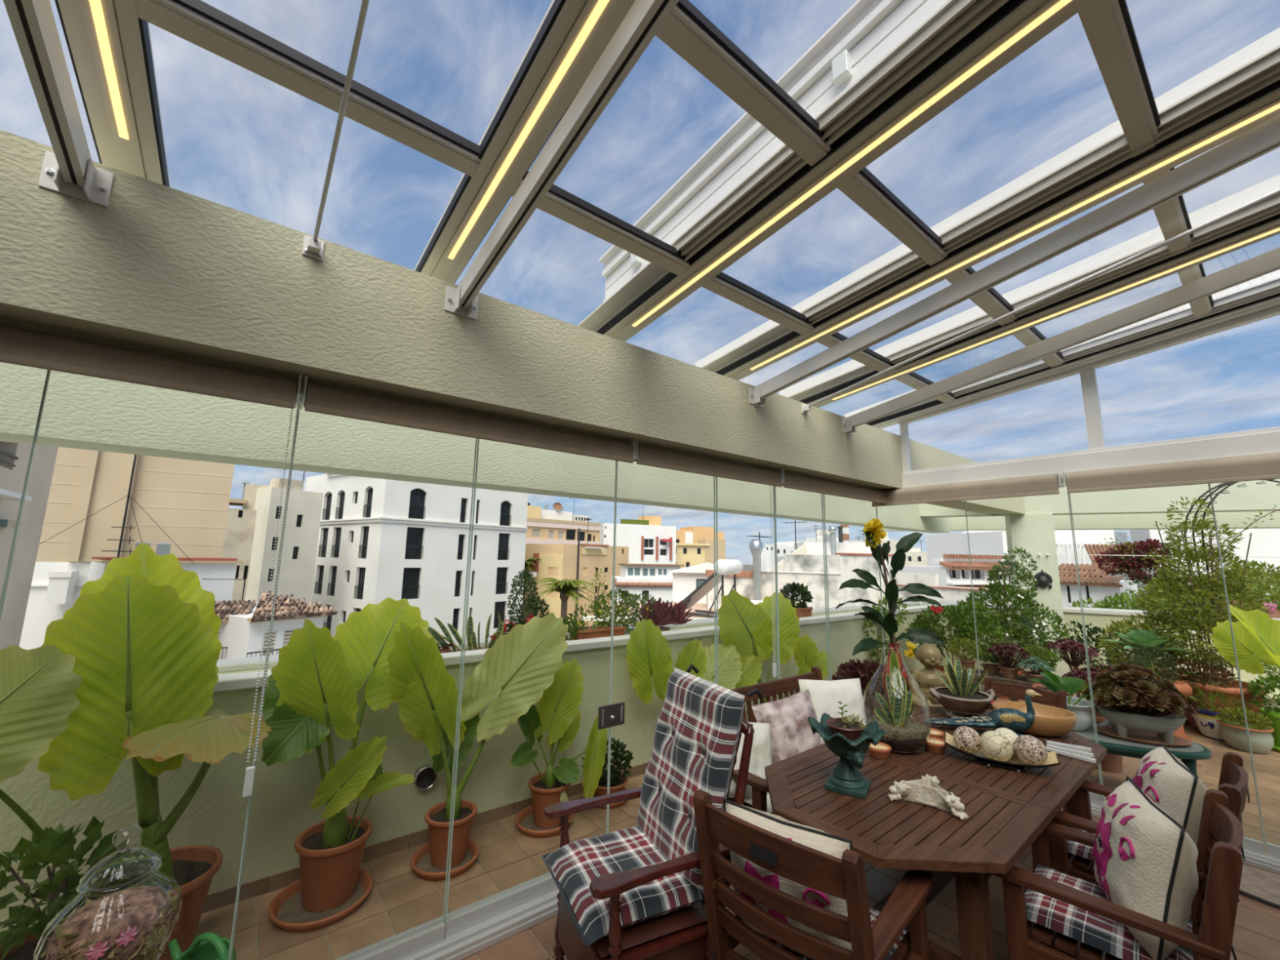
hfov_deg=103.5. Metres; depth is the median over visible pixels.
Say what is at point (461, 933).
window
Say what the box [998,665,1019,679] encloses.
pot
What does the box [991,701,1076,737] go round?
wooden bowl
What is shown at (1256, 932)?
floor
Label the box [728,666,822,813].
garden bench
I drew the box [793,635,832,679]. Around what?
plant
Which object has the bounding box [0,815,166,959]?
leafy shrub
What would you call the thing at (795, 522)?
tv aerial
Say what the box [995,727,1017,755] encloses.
ornament ball
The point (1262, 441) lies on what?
window
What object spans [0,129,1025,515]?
beam
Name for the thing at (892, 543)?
house
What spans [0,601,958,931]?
wall
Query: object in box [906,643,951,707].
seated statue
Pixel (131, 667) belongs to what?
plant
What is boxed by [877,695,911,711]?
stool
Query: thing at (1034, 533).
column
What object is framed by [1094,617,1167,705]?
fern plant
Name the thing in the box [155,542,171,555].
water tank
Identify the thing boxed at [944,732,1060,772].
platter
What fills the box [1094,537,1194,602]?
bougainvillea
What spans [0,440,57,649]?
pillar
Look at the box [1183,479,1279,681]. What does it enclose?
arch
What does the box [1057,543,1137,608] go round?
house
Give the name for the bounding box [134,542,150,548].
water tank
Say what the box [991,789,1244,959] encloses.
armchair
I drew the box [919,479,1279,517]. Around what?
beam
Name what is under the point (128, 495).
antenna mast
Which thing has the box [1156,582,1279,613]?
tree
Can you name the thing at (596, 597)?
tree
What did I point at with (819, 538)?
house
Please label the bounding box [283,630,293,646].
shutter
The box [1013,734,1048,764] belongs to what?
ornament ball
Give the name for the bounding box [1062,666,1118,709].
dark aeonium
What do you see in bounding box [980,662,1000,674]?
pot
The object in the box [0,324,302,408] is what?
roller blind
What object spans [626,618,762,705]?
plant
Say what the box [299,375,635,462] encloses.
roller blind
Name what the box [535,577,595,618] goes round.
palm tree
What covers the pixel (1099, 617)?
wall
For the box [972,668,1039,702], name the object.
bench
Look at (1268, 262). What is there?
bar
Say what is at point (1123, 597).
tree
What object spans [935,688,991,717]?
bowl
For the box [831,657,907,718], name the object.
plant
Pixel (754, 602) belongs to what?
air conditioner
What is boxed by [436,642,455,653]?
succulent
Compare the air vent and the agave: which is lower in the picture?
the air vent
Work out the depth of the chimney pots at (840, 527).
32.87 m
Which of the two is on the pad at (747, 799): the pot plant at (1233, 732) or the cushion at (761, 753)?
the cushion at (761, 753)
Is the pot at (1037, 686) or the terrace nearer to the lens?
the pot at (1037, 686)
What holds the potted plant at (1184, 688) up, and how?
on the floor at (1256, 932)
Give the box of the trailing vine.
[862,596,909,676]
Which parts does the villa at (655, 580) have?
pane, pane, pane, pane, pane, pane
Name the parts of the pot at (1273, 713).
pot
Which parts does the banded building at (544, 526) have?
dish, pane, pane, pane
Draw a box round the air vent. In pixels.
[413,764,437,791]
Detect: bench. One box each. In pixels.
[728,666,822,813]
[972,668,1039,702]
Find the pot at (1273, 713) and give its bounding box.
[1245,675,1279,752]
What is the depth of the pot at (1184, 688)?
5.11 m
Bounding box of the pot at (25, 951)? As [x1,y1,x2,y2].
[0,933,38,959]
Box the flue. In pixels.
[749,538,763,600]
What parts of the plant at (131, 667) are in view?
blade, blade, blade, pot, blade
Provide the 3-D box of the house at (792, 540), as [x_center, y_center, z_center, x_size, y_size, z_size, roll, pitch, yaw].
[60.574,34.672,190.878,4.453,23.053,9.552,8,-11,-37]
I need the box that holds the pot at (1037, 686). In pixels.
[1031,684,1073,705]
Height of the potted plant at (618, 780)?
0.419 m
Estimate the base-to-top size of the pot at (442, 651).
0.048 m
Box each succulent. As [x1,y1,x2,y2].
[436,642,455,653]
[976,653,1006,674]
[1019,643,1058,672]
[1075,682,1122,773]
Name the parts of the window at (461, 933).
pane, pane, pane, pane, pane, pane, pane, pane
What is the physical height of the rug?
0.028 m
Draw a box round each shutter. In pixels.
[262,631,275,656]
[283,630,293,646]
[532,528,539,537]
[548,530,553,538]
[558,531,563,539]
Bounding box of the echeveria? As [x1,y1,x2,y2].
[1014,657,1055,683]
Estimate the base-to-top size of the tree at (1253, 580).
15.832 m
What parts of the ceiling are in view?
cross rail, cross rail, cross rail, cross rail, cross rail, cross rail, cross rail, cross rail, cross rail, cross rail, cross rail, cross rail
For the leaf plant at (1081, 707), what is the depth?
4.10 m
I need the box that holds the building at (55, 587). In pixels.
[18,561,90,649]
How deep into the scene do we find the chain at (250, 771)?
1.94 m
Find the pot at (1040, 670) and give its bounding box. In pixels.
[1028,666,1044,672]
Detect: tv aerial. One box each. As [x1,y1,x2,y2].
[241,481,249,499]
[583,516,591,543]
[746,532,769,564]
[782,520,808,549]
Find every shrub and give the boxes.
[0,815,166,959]
[950,545,1071,700]
[1065,620,1165,672]
[1099,496,1279,731]
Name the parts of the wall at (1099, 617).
baseboard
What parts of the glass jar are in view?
lid, knob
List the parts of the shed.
pane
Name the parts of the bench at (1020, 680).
rail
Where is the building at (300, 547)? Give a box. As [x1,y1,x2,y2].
[244,477,323,604]
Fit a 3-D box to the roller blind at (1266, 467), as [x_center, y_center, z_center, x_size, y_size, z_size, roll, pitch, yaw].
[3.760,-0.062,3.280,0.114,0.173,1.550,8,-11,-37]
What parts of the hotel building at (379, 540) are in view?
balcony rail, pane, balcony rail, pane, balcony rail, pane, pane, balcony rail, pane, balcony rail, pane, balcony rail, pane, cornice, balcony rail, pane, balcony rail, pane, balcony rail, pane, pane, balcony rail, pane, balcony rail, pane, balcony rail, cornice, pane, pane, pane, pane, pane, pane, pane, pane, balcony rail, pane, balcony rail, pane, balcony rail, pane, balcony rail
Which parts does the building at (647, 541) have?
pane, pane, pane, pane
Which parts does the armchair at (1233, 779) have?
leg, rail, armrest, rail, leg, armrest, post, post, rail, rail, maker plate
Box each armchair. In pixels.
[543,717,754,959]
[693,789,933,959]
[984,676,1066,813]
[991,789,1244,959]
[1048,751,1249,959]
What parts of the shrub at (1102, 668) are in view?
stem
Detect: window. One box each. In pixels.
[0,323,885,959]
[882,452,1279,874]
[898,304,1279,488]
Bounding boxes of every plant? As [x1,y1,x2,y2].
[0,542,271,959]
[258,597,432,932]
[386,612,568,880]
[427,613,504,652]
[510,658,607,837]
[560,616,579,640]
[581,735,634,808]
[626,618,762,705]
[718,589,800,722]
[779,582,813,617]
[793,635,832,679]
[826,701,866,741]
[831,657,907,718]
[835,518,945,701]
[904,600,1009,686]
[928,655,995,718]
[1029,666,1097,731]
[1083,662,1201,746]
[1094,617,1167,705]
[1130,641,1192,740]
[1209,604,1279,675]
[1213,706,1274,754]
[1262,663,1279,684]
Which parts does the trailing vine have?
stem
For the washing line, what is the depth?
21.57 m
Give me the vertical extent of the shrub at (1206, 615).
2.556 m
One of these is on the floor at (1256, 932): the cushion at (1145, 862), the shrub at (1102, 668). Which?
the shrub at (1102, 668)
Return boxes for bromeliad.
[635,596,694,631]
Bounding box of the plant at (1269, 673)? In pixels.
[1262,663,1279,684]
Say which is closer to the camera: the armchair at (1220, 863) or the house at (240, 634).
the armchair at (1220, 863)
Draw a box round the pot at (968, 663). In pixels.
[954,657,976,670]
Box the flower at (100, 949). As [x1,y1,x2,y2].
[84,939,110,959]
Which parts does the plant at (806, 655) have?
blade, blade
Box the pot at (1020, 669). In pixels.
[995,663,1025,700]
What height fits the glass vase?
0.528 m
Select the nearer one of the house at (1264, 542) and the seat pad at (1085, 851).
the seat pad at (1085, 851)
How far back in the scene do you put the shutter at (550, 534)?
78.28 m
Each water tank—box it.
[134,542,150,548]
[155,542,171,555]
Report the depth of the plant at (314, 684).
2.54 m
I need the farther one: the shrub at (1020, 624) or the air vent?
the shrub at (1020, 624)
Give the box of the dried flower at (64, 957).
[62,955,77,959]
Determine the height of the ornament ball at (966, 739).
0.128 m
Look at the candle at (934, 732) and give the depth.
2.89 m
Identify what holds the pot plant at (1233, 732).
on the floor at (1256, 932)
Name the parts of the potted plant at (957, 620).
stem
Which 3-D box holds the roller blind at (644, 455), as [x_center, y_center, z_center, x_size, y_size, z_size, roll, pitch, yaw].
[0.512,-0.087,3.519,1.438,0.143,0.114,8,-11,-37]
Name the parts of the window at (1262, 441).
head rail, sill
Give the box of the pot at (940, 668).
[935,665,946,686]
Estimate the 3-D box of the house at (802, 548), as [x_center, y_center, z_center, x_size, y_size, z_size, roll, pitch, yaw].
[11.384,12.464,33.715,7.927,17.500,4.350,1,-9,0]
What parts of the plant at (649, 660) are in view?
blade, blade, blade, blade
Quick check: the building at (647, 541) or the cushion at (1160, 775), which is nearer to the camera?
the cushion at (1160, 775)
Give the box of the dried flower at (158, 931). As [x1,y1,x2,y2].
[151,924,167,946]
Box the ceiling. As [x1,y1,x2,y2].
[54,0,1279,429]
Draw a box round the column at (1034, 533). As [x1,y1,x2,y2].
[1004,513,1069,677]
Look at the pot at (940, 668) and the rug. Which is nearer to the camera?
the rug
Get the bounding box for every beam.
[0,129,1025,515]
[0,362,950,533]
[883,511,1279,531]
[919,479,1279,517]
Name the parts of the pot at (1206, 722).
pot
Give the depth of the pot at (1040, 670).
5.10 m
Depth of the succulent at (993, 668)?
5.32 m
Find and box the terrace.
[581,601,719,626]
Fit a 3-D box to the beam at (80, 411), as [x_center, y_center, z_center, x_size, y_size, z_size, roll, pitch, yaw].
[0.509,-0.024,5.056,11.750,0.600,0.300,8,-11,-37]
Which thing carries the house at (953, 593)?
on the ground
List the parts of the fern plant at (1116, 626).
stem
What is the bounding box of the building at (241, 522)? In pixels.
[221,481,269,601]
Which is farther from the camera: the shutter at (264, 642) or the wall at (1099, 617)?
the shutter at (264, 642)
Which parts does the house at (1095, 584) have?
pane, pane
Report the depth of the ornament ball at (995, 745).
2.53 m
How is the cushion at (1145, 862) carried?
on the seat pad at (1110, 936)
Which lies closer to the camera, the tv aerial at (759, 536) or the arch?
the arch
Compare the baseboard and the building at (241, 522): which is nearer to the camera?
the baseboard
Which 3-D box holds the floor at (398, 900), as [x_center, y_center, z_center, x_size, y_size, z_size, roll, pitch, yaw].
[0.527,2.514,4.381,11.100,0.121,1.880,8,-11,-37]
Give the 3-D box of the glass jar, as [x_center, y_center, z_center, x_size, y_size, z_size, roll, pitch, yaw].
[-1.109,0.921,1.065,0.216,0.348,0.217,5,-10,-24]
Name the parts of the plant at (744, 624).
blade, pot, blade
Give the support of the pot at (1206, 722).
on the floor at (1256, 932)
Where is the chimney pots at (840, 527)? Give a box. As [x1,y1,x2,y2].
[837,525,843,542]
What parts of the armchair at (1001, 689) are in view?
post, rail, post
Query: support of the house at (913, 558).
on the ground
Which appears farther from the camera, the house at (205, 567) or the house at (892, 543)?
the house at (892, 543)
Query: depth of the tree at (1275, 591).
10.35 m
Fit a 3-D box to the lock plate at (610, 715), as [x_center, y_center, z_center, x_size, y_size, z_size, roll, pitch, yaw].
[-0.159,1.360,2.907,0.184,0.124,0.028,8,-11,-37]
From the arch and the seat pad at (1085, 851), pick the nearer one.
the seat pad at (1085, 851)
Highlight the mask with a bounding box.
[1033,569,1053,588]
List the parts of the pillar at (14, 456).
balcony rail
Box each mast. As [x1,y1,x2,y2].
[39,454,194,564]
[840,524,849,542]
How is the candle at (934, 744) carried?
on the dining table at (1006, 810)
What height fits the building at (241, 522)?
20.500 m
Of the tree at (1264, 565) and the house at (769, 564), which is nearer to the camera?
the tree at (1264, 565)
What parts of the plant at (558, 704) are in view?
blade, blade, pot, blade, blade, blade, blade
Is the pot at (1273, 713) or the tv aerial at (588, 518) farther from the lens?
the tv aerial at (588, 518)
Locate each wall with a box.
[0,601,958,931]
[921,600,1279,704]
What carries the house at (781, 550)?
on the ground
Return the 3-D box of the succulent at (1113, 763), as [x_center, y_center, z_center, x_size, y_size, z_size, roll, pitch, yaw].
[4.085,2.161,4.434,0.359,0.717,0.341,8,-11,-37]
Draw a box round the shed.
[670,562,714,603]
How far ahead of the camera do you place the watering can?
2.02 m
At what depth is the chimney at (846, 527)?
48.71 m
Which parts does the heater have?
stand leg, stand leg, stand leg, tank, stand leg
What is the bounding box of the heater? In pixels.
[681,559,742,617]
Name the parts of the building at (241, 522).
pane, pane, pane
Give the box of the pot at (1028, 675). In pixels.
[1021,671,1044,683]
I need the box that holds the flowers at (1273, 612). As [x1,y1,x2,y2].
[1221,598,1279,617]
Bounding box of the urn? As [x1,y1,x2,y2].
[808,712,885,799]
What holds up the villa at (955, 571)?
on the ground
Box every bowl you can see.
[808,712,885,758]
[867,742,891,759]
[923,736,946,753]
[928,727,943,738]
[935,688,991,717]
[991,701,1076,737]
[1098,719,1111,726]
[1168,674,1266,731]
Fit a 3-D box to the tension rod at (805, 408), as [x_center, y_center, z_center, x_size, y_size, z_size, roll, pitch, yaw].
[2.547,-1.131,2.512,0.068,0.787,4.002,8,-11,-37]
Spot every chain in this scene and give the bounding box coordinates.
[242,394,301,797]
[768,485,777,677]
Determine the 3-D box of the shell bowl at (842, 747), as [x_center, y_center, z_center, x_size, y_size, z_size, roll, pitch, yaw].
[0.944,1.190,2.309,0.314,0.142,0.314,7,-11,-35]
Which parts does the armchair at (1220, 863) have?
leg, rail, leg, rail, armrest, armrest, rail, rail, rail, rail, post, post, rail, maker plate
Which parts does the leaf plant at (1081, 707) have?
pot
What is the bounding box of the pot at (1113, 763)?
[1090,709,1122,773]
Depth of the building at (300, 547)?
35.71 m
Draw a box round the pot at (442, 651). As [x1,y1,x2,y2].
[438,648,451,653]
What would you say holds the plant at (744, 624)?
on the floor at (398, 900)
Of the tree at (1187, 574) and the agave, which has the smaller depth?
the agave
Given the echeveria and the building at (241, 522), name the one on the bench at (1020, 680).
the echeveria
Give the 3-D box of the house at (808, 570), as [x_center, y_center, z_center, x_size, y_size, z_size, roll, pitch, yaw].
[9.801,12.031,26.632,6.322,16.150,6.110,8,-11,-37]
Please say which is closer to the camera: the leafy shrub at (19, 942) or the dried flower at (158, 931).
the dried flower at (158, 931)
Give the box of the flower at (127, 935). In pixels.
[114,924,139,946]
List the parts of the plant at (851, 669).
pot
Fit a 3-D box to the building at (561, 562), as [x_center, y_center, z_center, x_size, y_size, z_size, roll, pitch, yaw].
[-7.707,14.832,54.905,8.600,18.600,10.919,-6,-11,38]
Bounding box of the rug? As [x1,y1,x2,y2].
[1239,864,1279,908]
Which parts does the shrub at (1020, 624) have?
stem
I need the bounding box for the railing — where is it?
[1056,554,1279,557]
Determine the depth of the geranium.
3.93 m
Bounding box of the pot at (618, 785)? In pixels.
[593,772,627,796]
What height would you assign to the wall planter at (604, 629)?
0.438 m
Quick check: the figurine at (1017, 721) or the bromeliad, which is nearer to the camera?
the figurine at (1017, 721)
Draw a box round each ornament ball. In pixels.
[953,726,980,753]
[979,730,1013,761]
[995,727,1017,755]
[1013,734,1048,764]
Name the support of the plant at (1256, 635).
on the floor at (1256, 932)
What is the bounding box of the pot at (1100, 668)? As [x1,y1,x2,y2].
[1089,665,1111,672]
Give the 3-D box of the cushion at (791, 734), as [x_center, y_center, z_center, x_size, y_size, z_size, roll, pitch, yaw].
[0.938,1.558,3.116,0.488,0.458,0.204,4,-9,-17]
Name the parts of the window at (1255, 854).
pane, pane, pane, pane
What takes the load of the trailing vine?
on the floor at (398, 900)
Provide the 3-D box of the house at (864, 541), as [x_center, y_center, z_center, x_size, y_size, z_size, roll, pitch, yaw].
[26.286,15.398,58.045,5.875,19.608,4.000,-7,-12,41]
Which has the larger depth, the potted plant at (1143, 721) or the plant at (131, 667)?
the potted plant at (1143, 721)
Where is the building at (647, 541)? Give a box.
[600,515,675,564]
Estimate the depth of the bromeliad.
4.78 m
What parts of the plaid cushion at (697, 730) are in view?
seat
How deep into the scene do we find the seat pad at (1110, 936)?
1.79 m
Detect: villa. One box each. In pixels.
[610,563,684,606]
[897,554,1011,588]
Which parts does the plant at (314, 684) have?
blade, blade, blade, pot, blade, blade, blade, blade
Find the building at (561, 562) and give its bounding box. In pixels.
[524,528,628,626]
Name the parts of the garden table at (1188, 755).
leg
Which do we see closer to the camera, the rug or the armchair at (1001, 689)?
the rug
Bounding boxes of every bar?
[3,0,114,207]
[444,0,679,319]
[749,114,1279,407]
[841,247,1279,434]
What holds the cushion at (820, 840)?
on the seat pad at (874, 913)
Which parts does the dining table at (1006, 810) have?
leg, leg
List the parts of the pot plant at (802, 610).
pot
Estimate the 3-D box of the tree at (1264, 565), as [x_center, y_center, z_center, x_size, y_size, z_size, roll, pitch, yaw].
[15.096,9.837,11.148,2.369,15.966,2.422,1,-9,0]
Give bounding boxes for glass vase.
[862,647,931,753]
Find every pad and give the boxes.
[711,906,909,959]
[744,794,772,813]
[1025,863,1199,959]
[1066,826,1239,959]
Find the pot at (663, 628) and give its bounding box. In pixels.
[659,626,671,631]
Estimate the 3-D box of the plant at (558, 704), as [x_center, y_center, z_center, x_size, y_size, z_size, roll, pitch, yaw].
[-0.565,1.768,3.442,0.693,1.031,0.404,5,-10,-27]
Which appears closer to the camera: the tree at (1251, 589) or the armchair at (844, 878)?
the armchair at (844, 878)
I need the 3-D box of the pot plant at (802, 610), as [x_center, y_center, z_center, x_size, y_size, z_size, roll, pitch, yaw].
[1.876,1.466,6.123,0.519,0.454,0.375,8,-11,-37]
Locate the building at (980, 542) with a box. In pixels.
[925,529,1128,566]
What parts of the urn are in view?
fluted stem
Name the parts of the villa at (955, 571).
pane, pane, pane, sill, pane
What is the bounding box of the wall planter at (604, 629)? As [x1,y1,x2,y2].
[563,588,661,640]
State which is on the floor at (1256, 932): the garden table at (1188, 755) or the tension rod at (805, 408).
the garden table at (1188, 755)
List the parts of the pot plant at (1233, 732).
pot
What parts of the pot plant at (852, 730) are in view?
pot, stem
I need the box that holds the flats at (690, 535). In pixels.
[675,526,724,543]
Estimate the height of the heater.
2.582 m
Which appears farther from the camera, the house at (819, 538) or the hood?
the house at (819, 538)
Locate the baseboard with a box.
[201,683,918,913]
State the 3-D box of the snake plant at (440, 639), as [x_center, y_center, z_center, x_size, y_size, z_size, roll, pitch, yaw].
[-1.230,1.128,3.707,0.680,0.280,0.200,8,-11,-37]
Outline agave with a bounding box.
[1105,628,1191,701]
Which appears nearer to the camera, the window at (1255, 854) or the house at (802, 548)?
the window at (1255, 854)
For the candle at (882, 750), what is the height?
0.054 m
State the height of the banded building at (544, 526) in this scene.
24.400 m
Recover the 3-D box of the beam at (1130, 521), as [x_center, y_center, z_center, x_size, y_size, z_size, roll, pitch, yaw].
[7.914,0.395,7.329,7.910,0.620,0.300,-4,-10,27]
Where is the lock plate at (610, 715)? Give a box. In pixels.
[597,702,624,729]
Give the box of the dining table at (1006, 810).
[764,706,1106,959]
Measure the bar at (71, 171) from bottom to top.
0.563 m
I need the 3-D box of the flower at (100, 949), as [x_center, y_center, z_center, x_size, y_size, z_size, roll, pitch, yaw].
[-1.057,0.917,0.981,0.036,0.036,0.005,6,-10,-32]
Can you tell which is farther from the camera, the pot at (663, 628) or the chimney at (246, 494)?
the chimney at (246, 494)
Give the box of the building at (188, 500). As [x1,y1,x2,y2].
[35,446,234,562]
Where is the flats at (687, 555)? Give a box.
[675,539,725,568]
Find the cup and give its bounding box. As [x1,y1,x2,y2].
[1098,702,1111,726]
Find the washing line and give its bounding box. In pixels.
[200,578,245,601]
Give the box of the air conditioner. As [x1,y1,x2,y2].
[750,600,763,604]
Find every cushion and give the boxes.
[541,664,763,946]
[722,798,853,951]
[728,722,772,797]
[751,688,824,764]
[798,678,866,725]
[1092,776,1198,959]
[1132,743,1208,846]
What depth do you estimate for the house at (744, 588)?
26.91 m
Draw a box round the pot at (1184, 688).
[1166,679,1192,740]
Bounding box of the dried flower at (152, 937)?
[143,928,161,949]
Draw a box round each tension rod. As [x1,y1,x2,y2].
[302,0,369,260]
[801,188,1279,414]
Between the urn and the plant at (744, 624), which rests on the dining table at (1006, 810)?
the urn
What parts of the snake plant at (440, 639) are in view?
planter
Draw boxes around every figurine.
[887,773,968,820]
[922,688,1041,736]
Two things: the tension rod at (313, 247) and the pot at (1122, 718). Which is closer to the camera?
the tension rod at (313, 247)
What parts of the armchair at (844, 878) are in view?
post, armrest, rail, rail, rail, maker plate, rail, rail, rail, post, armrest, rail, rail, leg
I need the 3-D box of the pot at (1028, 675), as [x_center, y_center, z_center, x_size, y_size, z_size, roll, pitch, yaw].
[3.920,1.957,4.993,0.220,0.083,0.220,8,-11,-37]
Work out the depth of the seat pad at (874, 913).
1.70 m
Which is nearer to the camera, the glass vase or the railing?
the glass vase
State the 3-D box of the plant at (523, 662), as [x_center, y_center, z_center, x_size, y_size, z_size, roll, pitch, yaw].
[-0.987,1.537,3.093,1.127,1.367,0.404,8,-11,-37]
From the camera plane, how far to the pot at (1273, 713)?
4.96 m
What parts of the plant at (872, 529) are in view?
flower, stem, flower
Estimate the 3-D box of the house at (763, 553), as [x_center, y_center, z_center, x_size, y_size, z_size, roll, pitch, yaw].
[55.508,38.503,218.207,4.783,23.611,6.266,8,-11,-37]
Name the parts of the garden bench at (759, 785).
armrest, leg, rail, post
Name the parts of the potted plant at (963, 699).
handle, handle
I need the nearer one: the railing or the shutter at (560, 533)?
the railing
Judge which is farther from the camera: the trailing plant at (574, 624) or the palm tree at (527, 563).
the palm tree at (527, 563)
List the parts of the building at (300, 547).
pane, pane, pane, pane, pane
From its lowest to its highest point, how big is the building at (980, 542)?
19.300 m
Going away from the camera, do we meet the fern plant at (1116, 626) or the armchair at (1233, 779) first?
the armchair at (1233, 779)
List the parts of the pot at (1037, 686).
pot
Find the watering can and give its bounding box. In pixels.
[168,931,235,959]
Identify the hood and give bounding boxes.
[749,538,763,549]
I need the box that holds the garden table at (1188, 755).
[1071,723,1212,776]
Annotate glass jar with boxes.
[33,824,182,959]
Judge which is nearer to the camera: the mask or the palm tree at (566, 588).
the mask
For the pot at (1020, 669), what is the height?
0.383 m
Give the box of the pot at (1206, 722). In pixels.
[1186,679,1254,741]
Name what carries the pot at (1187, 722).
on the floor at (1256, 932)
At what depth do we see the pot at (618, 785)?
3.62 m
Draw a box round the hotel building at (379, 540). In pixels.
[305,473,528,640]
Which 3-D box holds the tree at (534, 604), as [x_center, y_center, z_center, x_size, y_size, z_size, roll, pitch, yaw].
[-9.190,14.636,41.010,3.943,14.714,3.631,8,-11,-37]
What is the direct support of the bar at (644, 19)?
attached to the beam at (160, 268)
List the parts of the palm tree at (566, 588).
crown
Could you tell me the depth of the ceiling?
2.00 m
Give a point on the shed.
(686, 580)
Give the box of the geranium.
[488,613,533,639]
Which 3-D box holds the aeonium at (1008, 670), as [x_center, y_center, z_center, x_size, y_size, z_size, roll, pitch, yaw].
[3.773,1.852,5.186,0.381,0.344,0.388,8,-11,-37]
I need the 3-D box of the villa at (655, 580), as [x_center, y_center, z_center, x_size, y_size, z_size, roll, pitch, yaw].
[0.903,15.660,47.862,7.504,15.120,5.403,2,-9,-9]
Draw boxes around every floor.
[194,773,644,959]
[462,682,1279,959]
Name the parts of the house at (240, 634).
balcony rail, moulding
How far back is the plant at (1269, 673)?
5.84 m
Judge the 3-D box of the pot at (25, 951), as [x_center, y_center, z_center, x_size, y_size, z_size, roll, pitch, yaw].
[-2.208,1.866,1.866,0.320,0.303,0.320,8,-11,-37]
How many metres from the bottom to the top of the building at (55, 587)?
15.120 m
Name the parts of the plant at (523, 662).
blade, pot, blade, blade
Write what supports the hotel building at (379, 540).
on the ground
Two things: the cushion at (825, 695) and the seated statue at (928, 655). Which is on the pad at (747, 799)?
the cushion at (825, 695)
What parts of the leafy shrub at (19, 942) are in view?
stem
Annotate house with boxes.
[87,556,258,606]
[213,591,337,659]
[705,569,753,608]
[760,548,765,570]
[760,552,893,608]
[765,542,785,570]
[768,534,869,570]
[777,542,799,556]
[785,540,805,546]
[789,547,793,554]
[805,529,840,542]
[849,531,905,565]
[851,528,871,553]
[888,572,1012,604]
[905,540,927,565]
[907,547,926,551]
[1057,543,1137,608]
[1129,528,1279,595]
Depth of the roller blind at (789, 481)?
4.33 m
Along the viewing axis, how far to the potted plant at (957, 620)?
6.41 m
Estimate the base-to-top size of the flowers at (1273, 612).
0.254 m
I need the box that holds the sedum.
[946,636,983,670]
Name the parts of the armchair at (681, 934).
leg, arm post, armrest, arm post, seat, leather seat, armrest, leg, post, rail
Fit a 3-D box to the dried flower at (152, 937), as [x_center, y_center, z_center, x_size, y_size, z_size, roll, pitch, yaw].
[-1.011,0.953,1.046,0.005,0.035,0.035,0,-9,8]
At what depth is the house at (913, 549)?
155.87 m
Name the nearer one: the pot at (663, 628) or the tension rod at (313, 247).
the tension rod at (313, 247)
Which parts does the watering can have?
spout, handle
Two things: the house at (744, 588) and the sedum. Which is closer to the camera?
the sedum
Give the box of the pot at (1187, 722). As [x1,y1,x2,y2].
[1166,666,1211,724]
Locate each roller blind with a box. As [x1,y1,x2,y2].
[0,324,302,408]
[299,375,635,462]
[633,440,782,487]
[782,469,887,503]
[871,471,1063,506]
[1062,453,1279,493]
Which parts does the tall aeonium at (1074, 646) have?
stem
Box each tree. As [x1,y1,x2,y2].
[506,568,549,623]
[521,557,542,616]
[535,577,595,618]
[587,567,607,625]
[592,610,607,626]
[1068,591,1171,611]
[1125,568,1217,610]
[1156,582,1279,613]
[1172,565,1270,607]
[1219,560,1279,610]
[1248,577,1279,609]
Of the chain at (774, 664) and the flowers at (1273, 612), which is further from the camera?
the flowers at (1273, 612)
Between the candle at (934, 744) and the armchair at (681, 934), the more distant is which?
the candle at (934, 744)
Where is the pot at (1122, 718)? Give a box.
[1095,703,1186,733]
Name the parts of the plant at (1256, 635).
blade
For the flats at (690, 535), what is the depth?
121.87 m
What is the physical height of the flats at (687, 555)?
19.600 m
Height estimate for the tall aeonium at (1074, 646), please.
0.968 m
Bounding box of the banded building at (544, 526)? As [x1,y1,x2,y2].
[525,502,601,544]
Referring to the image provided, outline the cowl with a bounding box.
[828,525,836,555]
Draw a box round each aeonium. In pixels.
[985,642,1031,679]
[1045,638,1099,697]
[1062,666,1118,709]
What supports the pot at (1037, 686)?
on the floor at (1256, 932)

